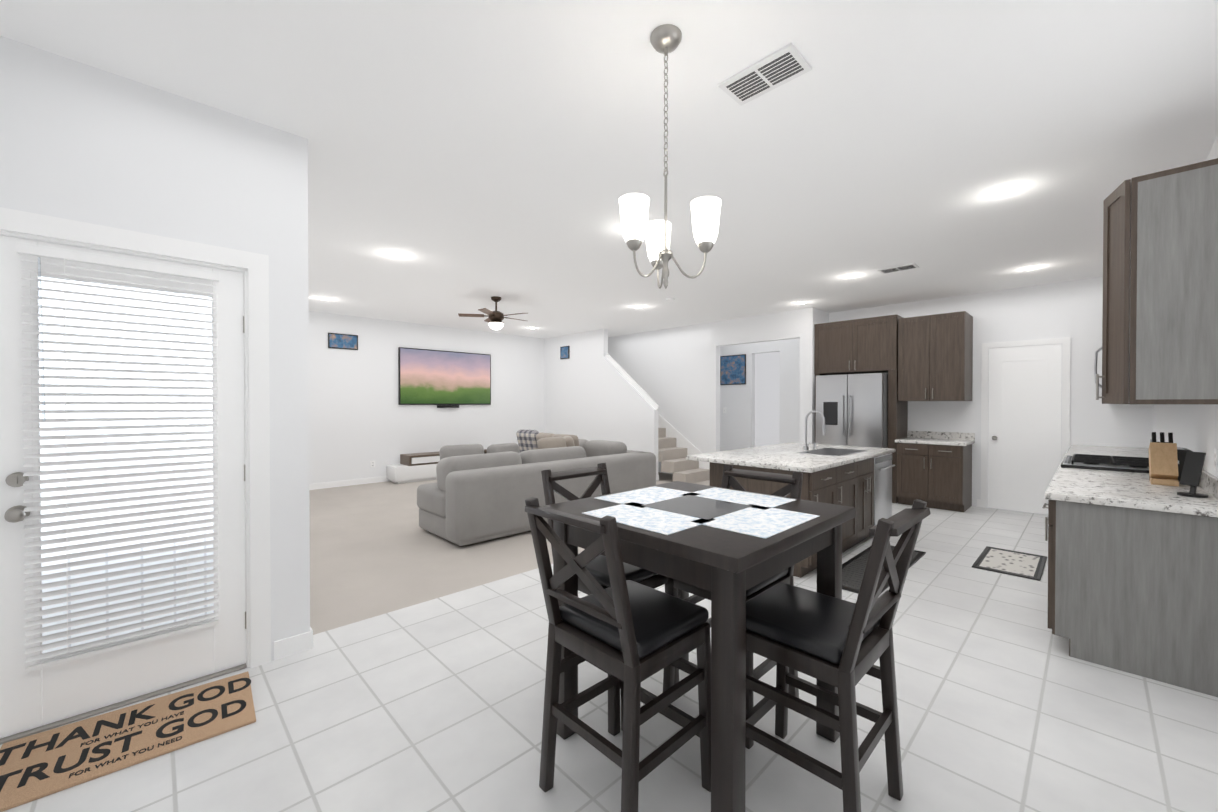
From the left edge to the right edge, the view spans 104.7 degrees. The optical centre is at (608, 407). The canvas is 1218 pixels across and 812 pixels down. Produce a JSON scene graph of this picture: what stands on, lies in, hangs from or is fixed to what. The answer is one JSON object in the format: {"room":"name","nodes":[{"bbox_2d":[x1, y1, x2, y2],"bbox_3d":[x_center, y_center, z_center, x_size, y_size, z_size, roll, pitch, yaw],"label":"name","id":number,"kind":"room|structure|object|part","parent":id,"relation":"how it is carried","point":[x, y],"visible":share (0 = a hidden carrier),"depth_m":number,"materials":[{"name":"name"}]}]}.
{"room":"kitchen","nodes":[
{"label":"kitchen","id":0,"kind":"room"},
{"bbox_2d":[0,36,309,659],"bbox_3d":[-2.254,-0.070,2.340,1.270,2.950,0.170,0,1,-44],"label":"wall","id":1,"kind":"structure","parent":0,"point":[80,142],"depth_m":2.37,"materials":[{"name":"white paint"}]},
{"bbox_2d":[0,230,249,744],"bbox_3d":[-2.292,0.330,2.268,0.880,2.150,0.224,0,1,-44],"label":"patio door","id":2,"kind":"structure","parent":1,"relation":"in","point":[41,700],"depth_m":2.22,"materials":[{"name":"white"}]},
{"bbox_2d":[17,243,218,672],"bbox_3d":[-2.256,0.216,2.212,0.655,1.820,0.049,0,1,-44],"label":"door blind","id":3,"kind":"object","parent":2,"relation":"attached to","point":[59,254],"visible":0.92,"depth_m":2.18,"materials":[{"name":"white plastic"}]},
{"bbox_3d":[-2.228,0.355,2.234,0.812,1.690,0.086,0,1,-44],"label":"patio door hardware","id":4,"kind":"part","parent":2,"relation":"part of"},
{"bbox_2d":[0,207,270,667],"bbox_3d":[-2.246,0.288,2.220,1.050,2.235,0.018,0,1,-44],"label":"door frame","id":5,"kind":"structure","parent":1,"relation":"attached to","point":[256,265],"depth_m":2.53,"materials":[{"name":"white wood"}]},
{"bbox_2d":[309,311,543,483],"bbox_3d":[-3.378,-0.128,9.340,7.150,2.950,0.140,0,1,-44],"label":"wall","id":6,"kind":"structure","parent":0,"point":[360,418],"depth_m":8.62,"materials":[{"name":"white paint"}]},
{"bbox_2d":[328,333,357,349],"bbox_3d":[-4.565,-1.132,8.063,0.460,0.260,0.022,0,1,-44],"label":"framed picture","id":7,"kind":"object","parent":6,"relation":"attached to","point":[342,341],"visible":0.93,"depth_m":8.05,"materials":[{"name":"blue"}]},
{"bbox_2d":[309,476,389,489],"bbox_3d":[-3.654,1.300,8.976,5.950,0.100,0.014,0,1,-44],"label":"baseboard","id":8,"kind":"structure","parent":6,"relation":"attached to","point":[323,485],"depth_m":8.12,"materials":[{"name":"white wood"}]},
{"bbox_2d":[370,461,374,467],"bbox_3d":[-4.233,1.015,8.414,0.080,0.120,0.010,0,1,-44],"label":"outlet","id":9,"kind":"object","parent":6,"relation":"attached to","point":[372,463],"visible":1,"depth_m":8.41,"materials":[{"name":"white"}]},
{"bbox_2d":[398,347,490,404],"bbox_3d":[-3.213,-0.588,9.360,1.900,1.070,0.050,0,1,-44],"label":"television","id":10,"kind":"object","parent":6,"relation":"attached to","point":[399,398],"depth_m":9.03,"materials":[{"name":"black plastic"}]},
{"bbox_2d":[400,348,489,403],"bbox_3d":[-3.195,-0.590,9.341,1.860,1.025,0.001,0,1,-44],"label":"screen","id":11,"kind":"object","parent":10,"relation":"attached to","point":[432,377],"visible":1,"depth_m":9.27,"materials":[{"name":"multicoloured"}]},
{"bbox_2d":[437,405,458,407],"bbox_3d":[-3.206,-0.021,9.358,0.440,0.055,0.070,0,1,-44],"label":"soundbar","id":12,"kind":"object","parent":6,"relation":"attached to","point":[447,406],"visible":1,"depth_m":9.32,"materials":[{"name":"black plastic"}]},
{"bbox_2d":[544,329,657,474],"bbox_3d":[-0.304,-0.132,9.871,0.120,2.950,3.380,0,1,-44],"label":"wall","id":13,"kind":"structure","parent":0,"point":[591,392],"depth_m":9.82,"materials":[{"name":"white paint"}]},
{"bbox_2d":[560,346,569,358],"bbox_3d":[-0.984,-1.222,10.457,0.022,0.280,0.300,0,1,-44],"label":"framed picture","id":14,"kind":"object","parent":13,"relation":"attached to","point":[564,352],"visible":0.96,"depth_m":10.43,"materials":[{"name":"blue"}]},
{"bbox_2d":[605,353,658,409],"bbox_3d":[0.406,-0.503,9.136,0.025,1.205,1.460,0,1,-44],"label":"trim","id":15,"kind":"structure","parent":13,"relation":"attached to","point":[639,389],"depth_m":9.05,"materials":[{"name":"white wood"}]},
{"bbox_2d":[0,472,1217,811],"bbox_3d":[0.583,1.431,6.501,11.720,0.120,10.070,0,1,-44],"label":"floor","id":16,"kind":"structure","parent":0,"point":[412,678],"depth_m":2.16,"materials":[{"name":"tile"}]},
{"bbox_2d":[0,671,255,811],"bbox_3d":[-2.048,1.400,2.022,0.822,0.015,0.500,0,1,-41],"label":"door mat","id":17,"kind":"object","parent":16,"relation":"on","point":[44,764],"visible":1,"depth_m":1.98,"materials":[{"name":"brown fabric"}]},
{"bbox_2d":[386,449,486,483],"bbox_3d":[-3.175,1.109,9.126,2.050,0.480,0.456,0,1,-44],"label":"tv console","id":18,"kind":"object","parent":16,"relation":"on","point":[414,467],"visible":0.46,"depth_m":8.54,"materials":[{"name":"white wood"}]},
{"bbox_2d":[417,430,655,545],"bbox_3d":[-1.309,0.857,6.527,3.008,0.968,2.690,0,1,-44],"label":"sectional sofa","id":19,"kind":"object","parent":16,"relation":"on","point":[474,493],"visible":0.75,"depth_m":5.09,"materials":[{"name":"fabric"}]},
{"bbox_2d":[541,463,678,735],"bbox_3d":[-0.008,0.861,2.360,0.460,1.089,0.560,0,1,-44],"label":"chair","id":20,"kind":"object","parent":16,"relation":"on","point":[597,568],"visible":0.15,"depth_m":2.24,"materials":[{"name":"brown wood"}]},
{"bbox_2d":[525,497,710,811],"bbox_3d":[0.039,0.867,1.709,0.560,1.089,0.460,0,1,-44],"label":"chair","id":21,"kind":"object","parent":16,"relation":"on","point":[630,635],"visible":0.98,"depth_m":1.62,"materials":[{"name":"brown wood"}]},
{"bbox_2d":[658,428,709,482],"bbox_3d":[0.313,0.048,9.897,0.796,2.590,3.805,0,1,-44],"label":"stairs","id":22,"kind":"structure","parent":16,"relation":"on","point":[674,461],"depth_m":8.70,"materials":[{"name":"carpet"}]},
{"bbox_2d":[543,481,854,811],"bbox_3d":[0.379,0.915,2.026,0.960,0.984,0.960,0,1,-44],"label":"dining table","id":23,"kind":"object","parent":16,"relation":"on","point":[727,548],"visible":0.62,"depth_m":1.66,"materials":[{"name":"brown wood"}]},
{"bbox_2d":[663,464,802,748],"bbox_3d":[0.616,0.862,2.284,0.560,1.089,0.460,0,1,-44],"label":"chair","id":24,"kind":"object","parent":16,"relation":"on","point":[793,487],"visible":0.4,"depth_m":2.23,"materials":[{"name":"brown wood"}]},
{"bbox_2d":[698,446,895,577],"bbox_3d":[2.029,0.946,4.907,2.200,0.876,1.164,0,1,-44],"label":"kitchen island","id":25,"kind":"object","parent":16,"relation":"on","point":[861,483],"depth_m":4.42,"materials":[{"name":"brown wood"}]},
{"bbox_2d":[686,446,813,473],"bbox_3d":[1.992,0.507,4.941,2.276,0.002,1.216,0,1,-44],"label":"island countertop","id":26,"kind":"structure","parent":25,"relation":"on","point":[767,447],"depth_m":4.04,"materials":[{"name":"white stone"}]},
{"bbox_2d":[798,410,867,455],"bbox_3d":[2.326,0.249,4.976,0.770,0.436,0.527,0,1,-44],"label":"sink faucet","id":27,"kind":"object","parent":26,"relation":"on","point":[833,451],"visible":1,"depth_m":5.00,"materials":[{"name":"silver metal"}]},
{"bbox_2d":[746,499,930,811],"bbox_3d":[0.770,0.867,1.681,0.460,1.089,0.560,0,1,-44],"label":"chair","id":28,"kind":"object","parent":16,"relation":"on","point":[843,646],"visible":0.94,"depth_m":1.58,"materials":[{"name":"brown wood"}]},
{"bbox_2d":[816,373,887,447],"bbox_3d":[3.798,0.434,7.230,0.833,1.860,0.930,0,1,-44],"label":"fridge","id":29,"kind":"object","parent":16,"relation":"on","point":[852,409],"visible":0.6,"depth_m":6.91,"materials":[{"name":"grey metal"}]},
{"bbox_2d":[816,545,925,593],"bbox_3d":[2.330,1.383,4.098,1.480,0.014,0.430,0,1,-44],"label":"kitchen rug","id":30,"kind":"object","parent":16,"relation":"on","point":[853,569],"visible":0.4,"depth_m":4.00,"materials":[{"name":"black fabric"}]},
{"bbox_2d":[814,311,974,511],"bbox_3d":[4.143,0.022,6.973,0.691,2.690,1.965,0,1,-44],"label":"kitchen cabinets","id":31,"kind":"object","parent":16,"relation":"on","point":[925,358],"depth_m":6.51,"materials":[{"name":"brown wood"}]},
{"bbox_2d":[972,546,1046,580],"bbox_3d":[3.601,1.383,4.210,0.820,0.012,0.440,0,1,-44],"label":"area rug","id":32,"kind":"object","parent":16,"relation":"on","point":[1015,563],"visible":0.94,"depth_m":4.16,"materials":[{"name":"beige fabric"}]},
{"bbox_2d":[1054,471,1205,490],"bbox_3d":[3.607,0.959,3.295,0.663,0.875,0.658,0,1,-44],"label":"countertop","id":33,"kind":"structure","parent":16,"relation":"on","point":[1061,474],"depth_m":3.23,"materials":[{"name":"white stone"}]},
{"bbox_2d":[1046,483,1217,696],"bbox_3d":[2.947,0.964,2.654,0.528,0.875,0.658,0,1,-44],"label":"base cabinet","id":34,"kind":"object","parent":16,"relation":"on","point":[1132,572],"depth_m":2.46,"materials":[{"name":"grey wood"}]},
{"bbox_2d":[1058,499,1217,518],"bbox_3d":[4.351,0.514,4.024,4.504,0.002,0.669,0,1,-44],"label":"countertop","id":35,"kind":"structure","parent":34,"relation":"on","point":[1059,500],"depth_m":2.44,"materials":[{"name":"white stone"}]},
{"bbox_2d":[1061,454,1148,472],"bbox_3d":[4.079,0.448,3.810,0.760,0.058,0.570,0,1,-44],"label":"cooktop","id":36,"kind":"object","parent":35,"relation":"in","point":[1115,463],"visible":0.9,"depth_m":3.69,"materials":[{"name":"black glass"}]},
{"bbox_2d":[1149,432,1178,486],"bbox_3d":[3.534,0.322,2.994,0.242,0.321,0.110,0,1,-44],"label":"knife block","id":37,"kind":"object","parent":35,"relation":"on","point":[1163,464],"visible":1,"depth_m":2.96,"materials":[{"name":"brown wood"}]},
{"bbox_2d":[1177,447,1192,481],"bbox_3d":[3.753,0.375,3.130,0.275,0.212,0.170,0,1,-44],"label":"toaster","id":38,"kind":"object","parent":35,"relation":"on","point":[1181,454],"visible":0.21,"depth_m":3.03,"materials":[{"name":"black plastic"}]},
{"bbox_2d":[1177,451,1208,497],"bbox_3d":[3.209,0.366,2.581,0.110,0.241,0.110,0,1,-44],"label":"phone stand","id":39,"kind":"object","parent":35,"relation":"on","point":[1192,469],"visible":1,"depth_m":2.58,"materials":[{"name":"black plastic"}]},
{"bbox_2d":[1054,479,1217,498],"bbox_3d":[3.252,0.962,2.951,0.577,0.875,0.658,0,1,-44],"label":"countertop","id":40,"kind":"structure","parent":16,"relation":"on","point":[1145,488],"depth_m":2.85,"materials":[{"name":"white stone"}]},
{"bbox_2d":[0,0,1217,338],"bbox_3d":[0.583,-1.639,6.475,11.720,0.120,10.070,0,1,-44],"label":"ceiling","id":41,"kind":"structure","parent":0,"point":[470,156],"depth_m":2.64,"materials":[{"name":"white paint"}]},
{"bbox_2d":[387,252,404,257],"bbox_3d":[-2.182,-1.563,4.816,0.169,0.006,0.169,0,1,37],"label":"recessed light","id":42,"kind":"object","parent":41,"relation":"in","point":[394,254],"depth_m":4.80,"materials":[{"name":"white"}]},
{"bbox_2d":[458,296,526,329],"bbox_3d":[-1.603,-1.349,6.779,0.981,0.464,1.020,0,1,-44],"label":"ceiling fan","id":43,"kind":"object","parent":41,"relation":"hanging from","point":[495,318],"visible":1,"depth_m":6.68,"materials":[{"name":"brown metal"}]},
{"bbox_2d":[619,24,720,288],"bbox_3d":[0.225,-1.017,1.926,0.393,1.048,0.409,0,1,-44],"label":"chandelier","id":44,"kind":"object","parent":41,"relation":"hanging from","point":[636,225],"visible":1,"depth_m":1.88,"materials":[{"name":"white glass"}]},
{"bbox_2d":[718,42,811,105],"bbox_3d":[0.721,-1.537,2.185,0.210,0.013,0.360,0,1,-44],"label":"ceiling vent","id":45,"kind":"object","parent":41,"relation":"in","point":[781,66],"visible":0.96,"depth_m":2.16,"materials":[{"name":"white metal"}]},
{"bbox_2d":[844,274,859,277],"bbox_3d":[2.900,-1.569,5.611,0.169,0.006,0.169,0,1,37],"label":"recessed light","id":46,"kind":"object","parent":41,"relation":"in","point":[850,275],"depth_m":5.60,"materials":[{"name":"white"}]},
{"bbox_2d":[877,263,918,273],"bbox_3d":[3.256,-1.563,5.287,0.210,0.013,0.360,0,1,-44],"label":"ceiling vent","id":47,"kind":"object","parent":41,"relation":"in","point":[899,268],"visible":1,"depth_m":5.26,"materials":[{"name":"white metal"}]},
{"bbox_2d":[990,186,1020,195],"bbox_3d":[2.846,-1.551,3.370,0.169,0.006,0.169,0,1,37],"label":"recessed light","id":48,"kind":"object","parent":41,"relation":"in","point":[1007,190],"depth_m":3.36,"materials":[{"name":"white"}]},
{"bbox_2d":[1022,266,1041,269],"bbox_3d":[4.755,-1.567,5.279,0.169,0.006,0.169,0,1,22],"label":"recessed light","id":49,"kind":"object","parent":41,"relation":"in","point":[1031,267],"depth_m":5.26,"materials":[{"name":"white"}]},
{"bbox_2d":[608,307,815,473],"bbox_3d":[1.234,-0.130,9.622,0.140,2.950,5.880,0,1,-44],"label":"wall","id":50,"kind":"structure","parent":0,"point":[674,374],"depth_m":8.99,"materials":[{"name":"white paint"}]},
{"bbox_2d":[658,413,709,469],"bbox_3d":[0.882,0.168,9.868,0.016,2.317,3.190,0,1,-44],"label":"trim","id":51,"kind":"structure","parent":50,"relation":"attached to","point":[682,441],"depth_m":9.31,"materials":[{"name":"white wood"}]},
{"bbox_2d":[720,338,799,450],"bbox_3d":[3.078,-0.129,9.489,0.140,2.950,2.840,0,1,-44],"label":"wall","id":52,"kind":"structure","parent":0,"point":[737,423],"depth_m":9.59,"materials":[{"name":"white paint"}]},
{"bbox_2d":[720,354,745,384],"bbox_3d":[2.600,-0.787,9.856,0.022,0.620,0.600,0,1,-44],"label":"framed picture","id":53,"kind":"object","parent":52,"relation":"attached to","point":[732,369],"visible":1,"depth_m":9.83,"materials":[{"name":"blue paper"}]},
{"bbox_2d":[755,352,779,446],"bbox_3d":[4.190,-0.138,10.568,0.140,2.950,2.840,0,1,-44],"label":"wall","id":54,"kind":"structure","parent":0,"point":[767,392],"depth_m":10.97,"materials":[{"name":"grey paint"}]},
{"bbox_2d":[816,309,828,323],"bbox_3d":[3.520,-0.116,7.841,0.660,2.950,0.140,0,1,-44],"label":"wall","id":55,"kind":"structure","parent":0,"point":[822,316],"depth_m":7.70,"materials":[{"name":"white paint"}]},
{"bbox_2d":[829,276,1153,514],"bbox_3d":[5.006,-0.106,6.684,0.140,2.950,3.870,0,1,-44],"label":"wall","id":56,"kind":"structure","parent":0,"point":[1073,309],"depth_m":6.01,"materials":[{"name":"white paint"}]},
{"bbox_2d":[981,337,1070,514],"bbox_3d":[5.397,0.249,6.120,0.082,2.250,0.870,0,1,-44],"label":"pantry door","id":57,"kind":"structure","parent":56,"relation":"in","point":[1024,451],"depth_m":6.14,"materials":[{"name":"white wood"}]},
{"bbox_2d":[1153,135,1217,477],"bbox_3d":[3.098,-0.070,2.233,9.080,2.950,0.140,0,1,-44],"label":"wall","id":58,"kind":"structure","parent":0,"point":[1193,427],"depth_m":3.23,"materials":[{"name":"white paint"}]},
{"bbox_2d":[1104,158,1217,403],"bbox_3d":[2.973,-0.612,2.504,0.372,1.190,0.423,0,1,-44],"label":"upper cabinet","id":59,"kind":"object","parent":58,"relation":"attached to","point":[1160,296],"depth_m":2.39,"materials":[{"name":"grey wood"}]},
{"bbox_2d":[1094,346,1101,387],"bbox_3d":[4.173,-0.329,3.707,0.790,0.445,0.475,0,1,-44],"label":"handle","id":60,"kind":"object","parent":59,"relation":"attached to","point":[1095,363],"visible":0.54,"depth_m":3.97,"materials":[{"name":"silver metal"}]},
{"bbox_3d":[2.802,-0.613,2.619,0.054,1.184,0.294,0,1,31],"label":"door","id":61,"kind":"part","parent":59,"relation":"part of","materials":[{"name":"brown wood"}]},
{"bbox_2d":[1214,449,1217,470],"bbox_3d":[3.391,0.292,2.623,0.080,0.120,0.008,0,1,-44],"label":"outlet","id":62,"kind":"object","parent":58,"relation":"attached to","point":[1215,459],"visible":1,"depth_m":2.60,"materials":[{"name":"white plastic"}]}
]}

